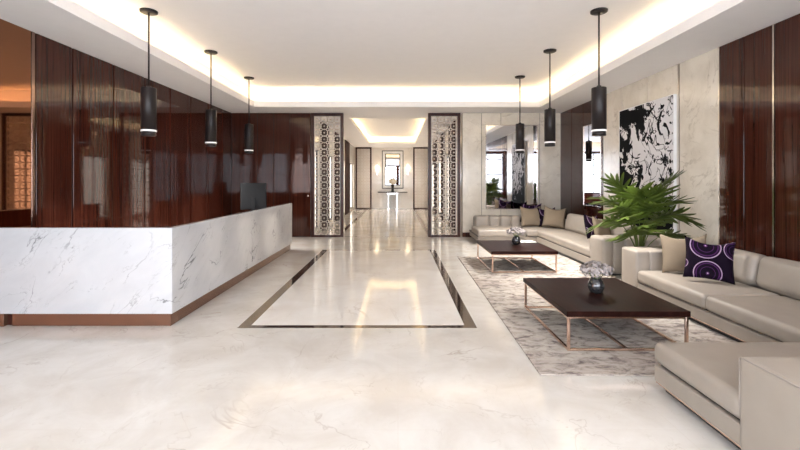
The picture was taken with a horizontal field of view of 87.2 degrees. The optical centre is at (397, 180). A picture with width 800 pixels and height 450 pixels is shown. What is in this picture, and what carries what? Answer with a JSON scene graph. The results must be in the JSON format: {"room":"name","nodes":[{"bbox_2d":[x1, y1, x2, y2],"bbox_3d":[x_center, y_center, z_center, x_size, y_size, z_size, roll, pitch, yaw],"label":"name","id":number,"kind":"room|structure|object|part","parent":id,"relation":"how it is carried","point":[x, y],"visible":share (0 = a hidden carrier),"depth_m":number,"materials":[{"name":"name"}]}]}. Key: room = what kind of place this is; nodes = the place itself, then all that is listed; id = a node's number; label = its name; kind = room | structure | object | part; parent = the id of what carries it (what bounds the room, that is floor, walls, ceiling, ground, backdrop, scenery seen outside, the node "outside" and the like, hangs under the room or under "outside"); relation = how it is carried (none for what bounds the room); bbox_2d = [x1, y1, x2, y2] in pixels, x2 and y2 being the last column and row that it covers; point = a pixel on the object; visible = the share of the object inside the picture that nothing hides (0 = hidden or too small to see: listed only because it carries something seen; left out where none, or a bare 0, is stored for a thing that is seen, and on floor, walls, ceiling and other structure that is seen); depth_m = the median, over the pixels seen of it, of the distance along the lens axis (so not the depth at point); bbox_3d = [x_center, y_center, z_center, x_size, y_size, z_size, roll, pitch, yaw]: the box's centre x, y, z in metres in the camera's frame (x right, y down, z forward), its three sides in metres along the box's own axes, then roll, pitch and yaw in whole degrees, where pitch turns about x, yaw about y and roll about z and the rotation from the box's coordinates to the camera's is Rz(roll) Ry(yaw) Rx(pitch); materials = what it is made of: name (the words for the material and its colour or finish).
{"room":"lobby","nodes":[
{"label":"lobby","id":0,"kind":"room"},
{"bbox_2d":[0,19,230,226],"bbox_3d":[-4.848,-0.172,4.150,0.204,3.543,15.700,0,0,0],"label":"wall","id":1,"kind":"structure","parent":0,"point":[74,152],"depth_m":6.55,"materials":[{"name":"brown wood"}]},
{"bbox_3d":[-4.762,-0.171,2.571,0.016,3.541,5.737,0,0,0],"label":"bronze mirror panel","id":2,"kind":"part","parent":1,"relation":"part of","materials":[{"name":"brown mirror"}]},
{"bbox_2d":[231,113,289,214],"bbox_3d":[-3.725,-0.172,12.100,2.450,3.543,0.200,0,0,0],"label":"wall","id":3,"kind":"structure","parent":0,"point":[269,163],"depth_m":12.00,"materials":[{"name":"brown wood"}]},
{"bbox_2d":[290,113,310,236],"bbox_3d":[-2.792,-0.174,11.975,0.585,3.529,0.090,0,0,0],"label":"door","id":4,"kind":"structure","parent":3,"relation":"in","point":[300,123],"depth_m":12.00,"materials":[{"name":"brown wood"}]},
{"bbox_2d":[315,117,354,233],"bbox_3d":[-2.580,-0.172,18.450,0.240,3.543,12.500,0,0,0],"label":"wall","id":5,"kind":"structure","parent":0,"point":[349,150],"depth_m":16.35,"materials":[{"name":"stone"}]},
{"bbox_2d":[315,150,316,227],"bbox_3d":[-2.600,0.265,12.900,0.080,2.430,0.900,0,0,0],"label":"window","id":6,"kind":"structure","parent":5,"relation":"in","point":[315,150],"depth_m":13.31,"materials":[{"name":"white glass"}]},
{"bbox_3d":[-2.600,0.265,12.900,0.006,2.360,0.830,0,0,0],"label":"pane","id":7,"kind":"part","parent":6,"relation":"part of","materials":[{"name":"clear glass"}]},
{"bbox_2d":[329,156,331,220],"bbox_3d":[-2.600,0.265,15.750,0.080,2.430,1.200,0,0,0],"label":"window","id":8,"kind":"structure","parent":5,"relation":"in","point":[329,156],"depth_m":16.16,"materials":[{"name":"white glass"}]},
{"bbox_3d":[-2.600,0.265,15.750,0.006,2.360,1.130,0,0,0],"label":"pane","id":9,"kind":"part","parent":8,"relation":"part of","materials":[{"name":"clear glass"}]},
{"bbox_2d":[350,163,351,207],"bbox_3d":[-2.600,0.265,22.575,0.080,2.430,2.050,0,0,0],"label":"window","id":10,"kind":"structure","parent":5,"relation":"in","point":[350,163],"depth_m":22.96,"materials":[{"name":"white glass"}]},
{"bbox_2d":[0,208,739,449],"bbox_3d":[-0.050,1.649,10.500,9.800,0.102,28.400,0,0,0],"label":"floor","id":11,"kind":"structure","parent":0,"point":[376,336],"depth_m":3.44,"materials":[{"name":"beige stone"}]},
{"bbox_2d":[0,203,291,326],"bbox_3d":[-3.610,1.058,7.205,2.270,1.085,5.210,0,0,0],"label":"reception desk","id":12,"kind":"object","parent":11,"relation":"on","point":[50,276],"visible":1,"depth_m":4.60,"materials":[{"name":"white stone"}]},
{"bbox_2d":[240,183,265,210],"bbox_3d":[-2.924,0.438,8.501,0.500,0.800,0.180,0,0,-18],"label":"computer monitor","id":13,"kind":"object","parent":12,"relation":"on","point":[252,195],"visible":0.84,"depth_m":8.49,"materials":[{"name":"black plastic"}]},
{"bbox_2d":[311,113,343,236],"bbox_3d":[-2.020,-0.170,12.030,0.920,3.539,0.120,0,0,0],"label":"lattice screen","id":14,"kind":"object","parent":11,"relation":"on","point":[313,115],"visible":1,"depth_m":12.02,"materials":[{"name":"patterned metal"},{"name":"dark bronze frame"}]},
{"bbox_3d":[-0.445,1.604,7.165,2.360,0.012,5.020,0,0,0],"label":"inlay panel","id":15,"kind":"part","parent":11,"relation":"part of","materials":[{"name":"stone"}]},
{"bbox_2d":[355,147,371,208],"bbox_3d":[-1.980,-0.170,24.150,0.920,3.539,0.120,0,0,0],"label":"lattice screen","id":16,"kind":"object","parent":11,"relation":"on","point":[356,148],"visible":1,"depth_m":24.09,"materials":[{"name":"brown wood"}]},
{"bbox_2d":[378,192,406,208],"bbox_3d":[-0.310,1.115,24.280,1.700,0.970,0.380,0,0,0],"label":"console table","id":17,"kind":"object","parent":11,"relation":"on","point":[388,193],"visible":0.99,"depth_m":24.11,"materials":[{"name":"silver metal"}]},
{"bbox_3d":[-0.310,0.419,24.280,0.200,0.420,0.200,0,0,0],"label":"flower vase","id":18,"kind":"object","parent":17,"relation":"on","visible":0},
{"bbox_2d":[388,178,396,184],"bbox_3d":[-0.305,0.192,24.281,0.505,0.776,0.275,0,0,0],"label":"flower bouquet","id":19,"kind":"object","parent":18,"relation":"in","point":[392,181],"visible":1,"depth_m":24.22,"materials":[{"name":"white plant"}]},
{"bbox_2d":[413,147,427,208],"bbox_3d":[1.330,-0.170,24.150,0.920,3.539,0.120,0,0,0],"label":"lattice screen","id":20,"kind":"object","parent":11,"relation":"on","point":[414,148],"visible":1,"depth_m":24.14,"materials":[{"name":"brown wood"}]},
{"bbox_2d":[428,113,459,236],"bbox_3d":[1.320,-0.170,12.030,0.920,3.539,0.120,0,0,0],"label":"lattice screen","id":21,"kind":"object","parent":11,"relation":"on","point":[430,115],"visible":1,"depth_m":12.02,"materials":[{"name":"polished metal"},{"name":"dark wood frame"}]},
{"bbox_2d":[458,256,736,375],"bbox_3d":[2.390,1.593,6.130,2.360,0.012,5.400,0,0,1],"label":"area rug","id":22,"kind":"object","parent":11,"relation":"on","point":[504,292],"visible":0.56,"depth_m":4.46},
{"bbox_2d":[477,240,557,272],"bbox_3d":[2.190,1.401,7.940,1.155,0.372,1.370,0,0,0],"label":"coffee table","id":23,"kind":"object","parent":22,"relation":"on","point":[494,247],"visible":1,"depth_m":7.56,"materials":[{"name":"brown wood"}]},
{"bbox_3d":[1.637,1.577,7.940,0.026,0.020,1.294,0,0,0],"label":"floor rail","id":24,"kind":"part","parent":23,"relation":"part of","materials":[{"name":"gold metal"}]},
{"bbox_3d":[2.190,1.577,8.600,1.079,0.020,0.026,0,0,0],"label":"floor rail","id":25,"kind":"part","parent":23,"relation":"part of","materials":[{"name":"gold metal"}]},
{"bbox_3d":[2.190,1.577,7.940,0.026,0.020,1.294,0,0,0],"label":"floor rail","id":26,"kind":"part","parent":23,"relation":"part of","materials":[{"name":"gold metal"}]},
{"bbox_2d":[512,236,520,244],"bbox_3d":[2.260,1.132,8.030,0.168,0.165,0.168,0,0,0],"label":"flower vase","id":27,"kind":"object","parent":23,"relation":"on","point":[516,240],"visible":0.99,"depth_m":7.98,"materials":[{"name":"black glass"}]},
{"bbox_2d":[506,226,525,235],"bbox_3d":[2.265,1.025,8.031,0.359,0.319,0.356,0,0,33],"label":"flower bouquet","id":28,"kind":"object","parent":27,"relation":"in","point":[517,231],"visible":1,"depth_m":7.96,"materials":[{"name":"white plant"}]},
{"bbox_3d":[2.190,1.277,7.280,1.079,0.020,0.026,0,0,0],"label":"rail","id":29,"kind":"part","parent":23,"relation":"part of","materials":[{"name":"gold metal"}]},
{"bbox_3d":[2.190,1.577,7.280,1.079,0.020,0.026,0,0,0],"label":"floor rail","id":30,"kind":"part","parent":23,"relation":"part of","materials":[{"name":"gold metal"}]},
{"bbox_2d":[521,240,534,242],"bbox_3d":[2.580,1.207,8.400,0.320,0.015,0.220,0,0,-6],"label":"open magazine","id":31,"kind":"object","parent":23,"relation":"on","point":[522,241],"visible":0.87,"depth_m":8.35,"materials":[{"name":"white paper"}]},
{"bbox_3d":[2.743,1.577,7.940,0.026,0.020,1.294,0,0,0],"label":"floor rail","id":32,"kind":"part","parent":23,"relation":"part of","materials":[{"name":"gold metal"}]},
{"bbox_3d":[2.743,1.427,7.280,0.026,0.320,0.026,0,0,0],"label":"leg","id":33,"kind":"part","parent":23,"relation":"part of","materials":[{"name":"gold metal"}]},
{"bbox_2d":[469,213,661,274],"bbox_3d":[3.280,1.192,9.460,2.560,0.790,4.844,0,0,0],"label":"sectional sofa","id":34,"kind":"object","parent":22,"relation":"on","point":[571,242],"visible":0.56,"depth_m":9.34,"materials":[{"name":"beige leather"}]},
{"bbox_2d":[472,226,525,236],"bbox_3d":[2.607,1.311,10.985,1.215,0.206,0.970,0,0,0],"label":"cushion","id":35,"kind":"object","parent":34,"relation":"on","point":[477,231],"depth_m":10.52,"materials":[{"name":"beige leather"}]},
{"bbox_2d":[520,206,541,226],"bbox_3d":[3.550,0.940,11.217,0.570,0.553,0.191,0,0,0],"label":"throw pillow","id":36,"kind":"object","parent":34,"relation":"on","point":[529,217],"visible":1,"depth_m":11.15,"materials":[{"name":"beige fabric"}]},
{"bbox_2d":[520,202,541,221],"bbox_3d":[3.600,0.855,11.389,0.559,0.565,0.129,0,0,18],"label":"throw pillow","id":37,"kind":"object","parent":34,"relation":"on","point":[523,205],"visible":0.29,"depth_m":11.38,"materials":[{"name":"purple fabric"}]},
{"bbox_2d":[517,226,564,235],"bbox_3d":[3.735,1.306,10.985,1.030,0.187,0.970,0,0,0],"label":"seat cushion","id":38,"kind":"object","parent":34,"relation":"on","point":[530,230],"depth_m":10.61,"materials":[{"name":"beige leather"}]},
{"bbox_2d":[537,207,554,225],"bbox_3d":[3.980,0.955,11.218,0.520,0.509,0.177,0,0,-8],"label":"throw pillow","id":39,"kind":"object","parent":34,"relation":"on","point":[541,212],"visible":0.33,"depth_m":11.16,"materials":[{"name":"purple fabric"}]},
{"bbox_2d":[542,205,566,228],"bbox_3d":[4.019,0.922,10.796,0.611,0.594,0.200,0,0,21],"label":"throw pillow","id":40,"kind":"object","parent":34,"relation":"on","point":[552,217],"visible":1,"depth_m":10.74,"materials":[{"name":"beige fabric"}]},
{"bbox_2d":[537,230,589,256],"bbox_3d":[3.860,1.304,9.010,0.780,0.193,2.960,0,0,0],"label":"seat cushion","id":41,"kind":"object","parent":34,"relation":"on","point":[577,243],"depth_m":9.00,"materials":[{"name":"beige leather"}]},
{"bbox_2d":[565,213,591,235],"bbox_3d":[4.284,1.020,9.775,0.306,0.445,1.450,0,0,0],"label":"cushion","id":42,"kind":"object","parent":34,"relation":"on","point":[574,223],"depth_m":9.84,"materials":[{"name":"beige leather"}]},
{"bbox_2d":[583,213,597,238],"bbox_3d":[3.932,0.925,8.498,0.586,0.572,0.185,0,0,-36],"label":"throw pillow","id":43,"kind":"object","parent":34,"relation":"on","point":[588,223],"visible":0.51,"depth_m":8.37,"materials":[{"name":"purple fabric"}]},
{"bbox_2d":[592,216,610,234],"bbox_3d":[3.901,0.932,8.018,0.568,0.556,0.186,0,0,-31],"label":"throw pillow","id":44,"kind":"object","parent":34,"relation":"on","point":[599,230],"visible":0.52,"depth_m":7.92,"materials":[{"name":"beige fabric"}]},
{"bbox_2d":[598,219,633,234],"bbox_3d":[4.284,1.020,8.310,0.306,0.445,1.420,0,0,0],"label":"cushion","id":45,"kind":"object","parent":34,"relation":"on","point":[619,230],"depth_m":7.91,"materials":[{"name":"beige fabric"}]},
{"bbox_2d":[523,278,690,350],"bbox_3d":[2.150,1.401,4.595,1.155,0.372,1.370,0,0,0],"label":"coffee table","id":46,"kind":"object","parent":22,"relation":"on","point":[572,297],"visible":0.9,"depth_m":4.20,"materials":[{"name":"brown wood"}]},
{"bbox_3d":[1.597,1.427,5.255,0.026,0.320,0.026,0,0,0],"label":"leg","id":47,"kind":"part","parent":46,"relation":"part of","materials":[{"name":"gold metal"}]},
{"bbox_3d":[2.150,1.577,5.255,1.079,0.020,0.026,0,0,0],"label":"floor rail","id":48,"kind":"part","parent":46,"relation":"part of","materials":[{"name":"gold metal"}]},
{"bbox_3d":[1.597,1.577,4.595,0.026,0.020,1.294,0,0,0],"label":"floor rail","id":49,"kind":"part","parent":46,"relation":"part of","materials":[{"name":"gold metal"}]},
{"bbox_3d":[1.597,1.277,4.595,0.026,0.020,1.294,0,0,0],"label":"rail","id":50,"kind":"part","parent":46,"relation":"part of","materials":[{"name":"gold metal"}]},
{"bbox_3d":[1.597,1.427,3.935,0.026,0.320,0.026,0,0,0],"label":"leg","id":51,"kind":"part","parent":46,"relation":"part of","materials":[{"name":"gold metal"}]},
{"bbox_2d":[588,277,604,293],"bbox_3d":[2.150,1.132,4.560,0.168,0.165,0.168,0,0,0],"label":"flower vase","id":52,"kind":"object","parent":46,"relation":"on","point":[596,286],"visible":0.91,"depth_m":4.50,"materials":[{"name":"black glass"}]},
{"bbox_2d":[577,260,613,278],"bbox_3d":[2.154,1.025,4.556,0.356,0.319,0.359,0,0,0],"label":"flower bouquet","id":53,"kind":"object","parent":52,"relation":"in","point":[593,268],"visible":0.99,"depth_m":4.49,"materials":[{"name":"white plant"}]},
{"bbox_3d":[2.150,1.577,4.595,0.026,0.020,1.294,0,0,0],"label":"floor rail","id":54,"kind":"part","parent":46,"relation":"part of","materials":[{"name":"gold metal"}]},
{"bbox_3d":[2.150,1.577,3.935,1.079,0.020,0.026,0,0,0],"label":"floor rail","id":55,"kind":"part","parent":46,"relation":"part of","materials":[{"name":"gold metal"}]},
{"bbox_3d":[2.150,1.277,3.935,1.079,0.020,0.026,0,0,0],"label":"rail","id":56,"kind":"part","parent":46,"relation":"part of","materials":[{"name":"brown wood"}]},
{"bbox_3d":[2.703,1.577,4.595,0.026,0.020,1.294,0,0,0],"label":"floor rail","id":57,"kind":"part","parent":46,"relation":"part of","materials":[{"name":"gold metal"}]},
{"bbox_3d":[2.703,1.427,3.935,0.026,0.320,0.026,0,0,0],"label":"leg","id":58,"kind":"part","parent":46,"relation":"part of","materials":[{"name":"gold metal"}]},
{"bbox_2d":[622,244,799,449],"bbox_3d":[3.255,1.218,4.093,2.610,0.738,4.187,0,0,0],"label":"sectional sofa","id":59,"kind":"object","parent":22,"relation":"on","point":[747,389],"visible":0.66,"depth_m":3.10,"materials":[{"name":"beige leather"}]},
{"bbox_2d":[659,233,706,272],"bbox_3d":[3.758,0.950,5.517,0.554,0.536,0.195,0,0,29],"label":"throw pillow","id":60,"kind":"object","parent":59,"relation":"on","point":[673,250],"visible":0.56,"depth_m":5.52,"materials":[{"name":"beige fabric"}]},
{"bbox_2d":[638,271,779,308],"bbox_3d":[3.715,1.306,5.147,0.870,0.191,1.265,0,0,0],"label":"seat cushion","id":61,"kind":"object","parent":59,"relation":"on","point":[692,292],"depth_m":4.92,"materials":[{"name":"beige leather"}]},
{"bbox_2d":[683,236,735,284],"bbox_3d":[3.768,0.948,5.086,0.561,0.538,0.202,0,0,26],"label":"throw pillow","id":62,"kind":"object","parent":59,"relation":"on","point":[715,262],"visible":1,"depth_m":5.03,"materials":[{"name":"purple fabric"}]},
{"bbox_2d":[655,342,799,418],"bbox_3d":[3.053,1.308,2.817,2.195,0.183,0.835,0,0,0],"label":"cushion","id":63,"kind":"object","parent":59,"relation":"on","point":[709,371],"depth_m":2.90,"materials":[{"name":"beige leather"}]},
{"bbox_2d":[710,244,766,286],"bbox_3d":[4.222,1.048,5.305,0.313,0.398,0.910,0,0,0],"label":"cushion","id":64,"kind":"object","parent":59,"relation":"on","point":[745,263],"depth_m":4.95,"materials":[{"name":"beige leather"}]},
{"bbox_2d":[706,296,799,341],"bbox_3d":[3.715,1.306,3.873,0.870,0.191,1.265,0,0,0],"label":"seat cushion","id":65,"kind":"object","parent":59,"relation":"on","point":[769,318],"depth_m":3.99,"materials":[{"name":"beige leather"}]},
{"bbox_3d":[4.430,1.210,3.925,0.260,0.380,3.750,0,0,0],"label":"backrest","id":66,"kind":"part","parent":59,"relation":"part of","materials":[{"name":"beige leather"}]},
{"bbox_3d":[3.255,1.275,2.208,2.610,0.566,0.415,0,0,0],"label":"arm","id":67,"kind":"part","parent":59,"relation":"part of","materials":[{"name":"beige leather"}]},
{"bbox_2d":[756,257,799,299],"bbox_3d":[4.222,1.048,4.270,0.313,0.398,1.140,0,0,0],"label":"cushion","id":68,"kind":"object","parent":59,"relation":"on","point":[780,276],"depth_m":4.52,"materials":[{"name":"beige leather"}]},
{"bbox_2d":[585,169,706,246],"bbox_3d":[3.723,0.706,6.578,1.624,1.764,1.449,0,0,0],"label":"potted palm","id":69,"kind":"object","parent":11,"relation":"on","point":[631,200],"visible":0.93,"depth_m":6.32,"materials":[{"name":"plant"}]},
{"bbox_2d":[357,148,426,207],"bbox_3d":[-0.330,-0.172,24.600,4.740,3.543,0.200,0,0,0],"label":"wall","id":70,"kind":"structure","parent":0,"point":[379,200],"depth_m":24.50,"materials":[{"name":"stone"}]},
{"bbox_2d":[382,151,402,188],"bbox_3d":[-0.310,-0.665,24.471,1.250,2.220,0.055,0,0,0],"label":"wall mirror","id":71,"kind":"object","parent":70,"relation":"attached to","point":[392,161],"visible":0.96,"depth_m":24.45,"materials":[{"name":"white mirror"}]},
{"bbox_3d":[-0.310,-0.665,24.480,0.880,1.850,0.038,0,0,0],"label":"glass","id":72,"kind":"part","parent":71,"relation":"part of","materials":[{"name":"mirror"}]},
{"bbox_2d":[0,0,799,147],"bbox_3d":[-0.050,-2.227,10.500,9.800,0.567,28.400,0,0,0],"label":"ceiling","id":73,"kind":"structure","parent":0,"point":[301,56],"depth_m":7.27,"materials":[{"name":"paint"}]},
{"bbox_2d":[139,8,157,136],"bbox_3d":[-3.590,-1.550,6.050,0.236,1.800,0.236,0,0,0],"label":"pendant light","id":74,"kind":"object","parent":73,"relation":"hanging from","point":[148,93],"visible":1,"depth_m":5.98,"materials":[{"name":"black metal"}]},
{"bbox_3d":[-3.590,-1.052,6.050,0.200,0.635,0.200,0,0,0],"label":"lamp shade","id":75,"kind":"part","parent":74,"relation":"part of","materials":[{"name":"black metal"}]},
{"bbox_2d":[204,50,217,146],"bbox_3d":[-3.540,-1.550,7.950,0.236,1.800,0.236,0,0,0],"label":"pendant light","id":76,"kind":"object","parent":73,"relation":"hanging from","point":[210,114],"visible":1,"depth_m":7.88,"materials":[{"name":"black metal"}]},
{"bbox_3d":[-3.540,-1.052,7.950,0.200,0.635,0.200,0,0,0],"label":"lamp shade","id":77,"kind":"part","parent":76,"relation":"part of","materials":[{"name":"black metal"}]},
{"bbox_2d":[244,76,253,153],"bbox_3d":[-3.530,-1.550,9.950,0.236,1.800,0.236,0,0,0],"label":"pendant light","id":78,"kind":"object","parent":73,"relation":"hanging from","point":[248,127],"visible":1,"depth_m":9.87,"materials":[{"name":"black metal"}]},
{"bbox_3d":[-3.530,-1.052,9.950,0.200,0.635,0.200,0,0,0],"label":"lamp shade","id":79,"kind":"part","parent":78,"relation":"part of","materials":[{"name":"black metal"}]},
{"bbox_2d":[515,75,524,153],"bbox_3d":[2.860,-1.550,9.850,0.236,1.800,0.236,0,0,0],"label":"pendant light","id":80,"kind":"object","parent":73,"relation":"hanging from","point":[520,126],"visible":1,"depth_m":9.77,"materials":[{"name":"black metal"}]},
{"bbox_3d":[2.860,-1.052,9.850,0.200,0.635,0.200,0,0,0],"label":"lamp shade","id":81,"kind":"part","parent":80,"relation":"part of","materials":[{"name":"black metal"}]},
{"bbox_2d":[543,48,556,146],"bbox_3d":[2.850,-1.550,7.880,0.236,1.800,0.236,0,0,0],"label":"pendant light","id":82,"kind":"object","parent":73,"relation":"hanging from","point":[549,114],"visible":1,"depth_m":7.81,"materials":[{"name":"black metal"}]},
{"bbox_3d":[2.850,-1.052,7.880,0.200,0.635,0.200,0,0,0],"label":"lamp shade","id":83,"kind":"part","parent":82,"relation":"part of","materials":[{"name":"black metal"}]},
{"bbox_2d":[590,7,607,135],"bbox_3d":[2.890,-1.550,6.040,0.236,1.800,0.236,0,0,0],"label":"pendant light","id":84,"kind":"object","parent":73,"relation":"hanging from","point":[599,93],"visible":1,"depth_m":5.97,"materials":[{"name":"black metal"}]},
{"bbox_3d":[2.890,-1.052,6.040,0.200,0.635,0.200,0,0,0],"label":"lamp shade","id":85,"kind":"part","parent":84,"relation":"part of","materials":[{"name":"black metal"}]},
{"bbox_2d":[432,115,460,234],"bbox_3d":[1.920,-0.172,18.450,0.240,3.543,12.500,0,0,0],"label":"wall","id":86,"kind":"structure","parent":0,"point":[453,125],"depth_m":15.61,"materials":[{"name":"stone"}]},
{"bbox_2d":[432,164,432,207],"bbox_3d":[1.940,0.265,22.575,0.080,2.430,2.050,0,0,0],"label":"window","id":87,"kind":"structure","parent":86,"relation":"in","point":[432,164],"depth_m":23.57,"materials":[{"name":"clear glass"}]},
{"bbox_2d":[439,160,439,212],"bbox_3d":[1.940,0.265,18.800,0.080,2.430,1.700,0,0,0],"label":"window","id":88,"kind":"structure","parent":86,"relation":"in","point":[439,160],"depth_m":19.61,"materials":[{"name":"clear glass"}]},
{"bbox_2d":[447,156,447,219],"bbox_3d":[1.940,0.265,15.750,0.080,2.430,1.200,0,0,0],"label":"window","id":89,"kind":"structure","parent":86,"relation":"in","point":[447,156],"depth_m":16.32,"materials":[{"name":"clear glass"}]},
{"bbox_2d":[461,113,560,235],"bbox_3d":[3.345,-0.172,12.100,3.010,3.543,0.200,0,0,0],"label":"stone wall","id":90,"kind":"structure","parent":0,"point":[473,125],"depth_m":12.00,"materials":[{"name":"beige stone"}]},
{"bbox_2d":[462,233,471,236],"bbox_3d":[3.245,1.538,12.004,2.810,0.125,0.032,0,0,0],"label":"baseboard","id":91,"kind":"structure","parent":90,"relation":"attached to","point":[463,234],"depth_m":11.99,"materials":[{"name":"brown wood"}]},
{"bbox_2d":[486,125,537,208],"bbox_3d":[3.240,-0.400,11.984,1.480,2.400,0.030,0,0,0],"label":"wall mirror","id":92,"kind":"object","parent":90,"relation":"attached to","point":[511,177],"visible":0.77,"depth_m":11.98,"materials":[{"name":"mirror"}]},
{"bbox_2d":[561,13,799,261],"bbox_3d":[4.746,-0.172,4.150,0.208,3.543,15.700,0,0,0],"label":"wall","id":93,"kind":"structure","parent":0,"point":[738,101],"depth_m":5.84,"materials":[{"name":"stone"}]},
{"bbox_2d":[583,124,601,206],"bbox_3d":[4.639,-0.380,10.050,0.020,1.960,0.920,0,0,0],"label":"mirror panel","id":94,"kind":"object","parent":93,"relation":"attached to","point":[592,145],"visible":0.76,"depth_m":10.06,"materials":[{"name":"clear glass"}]},
{"bbox_2d":[619,94,676,233],"bbox_3d":[4.623,-0.286,7.870,0.052,2.332,1.730,0,0,0],"label":"wall art","id":95,"kind":"object","parent":93,"relation":"attached to","point":[647,131],"visible":0.66,"depth_m":7.68}
]}

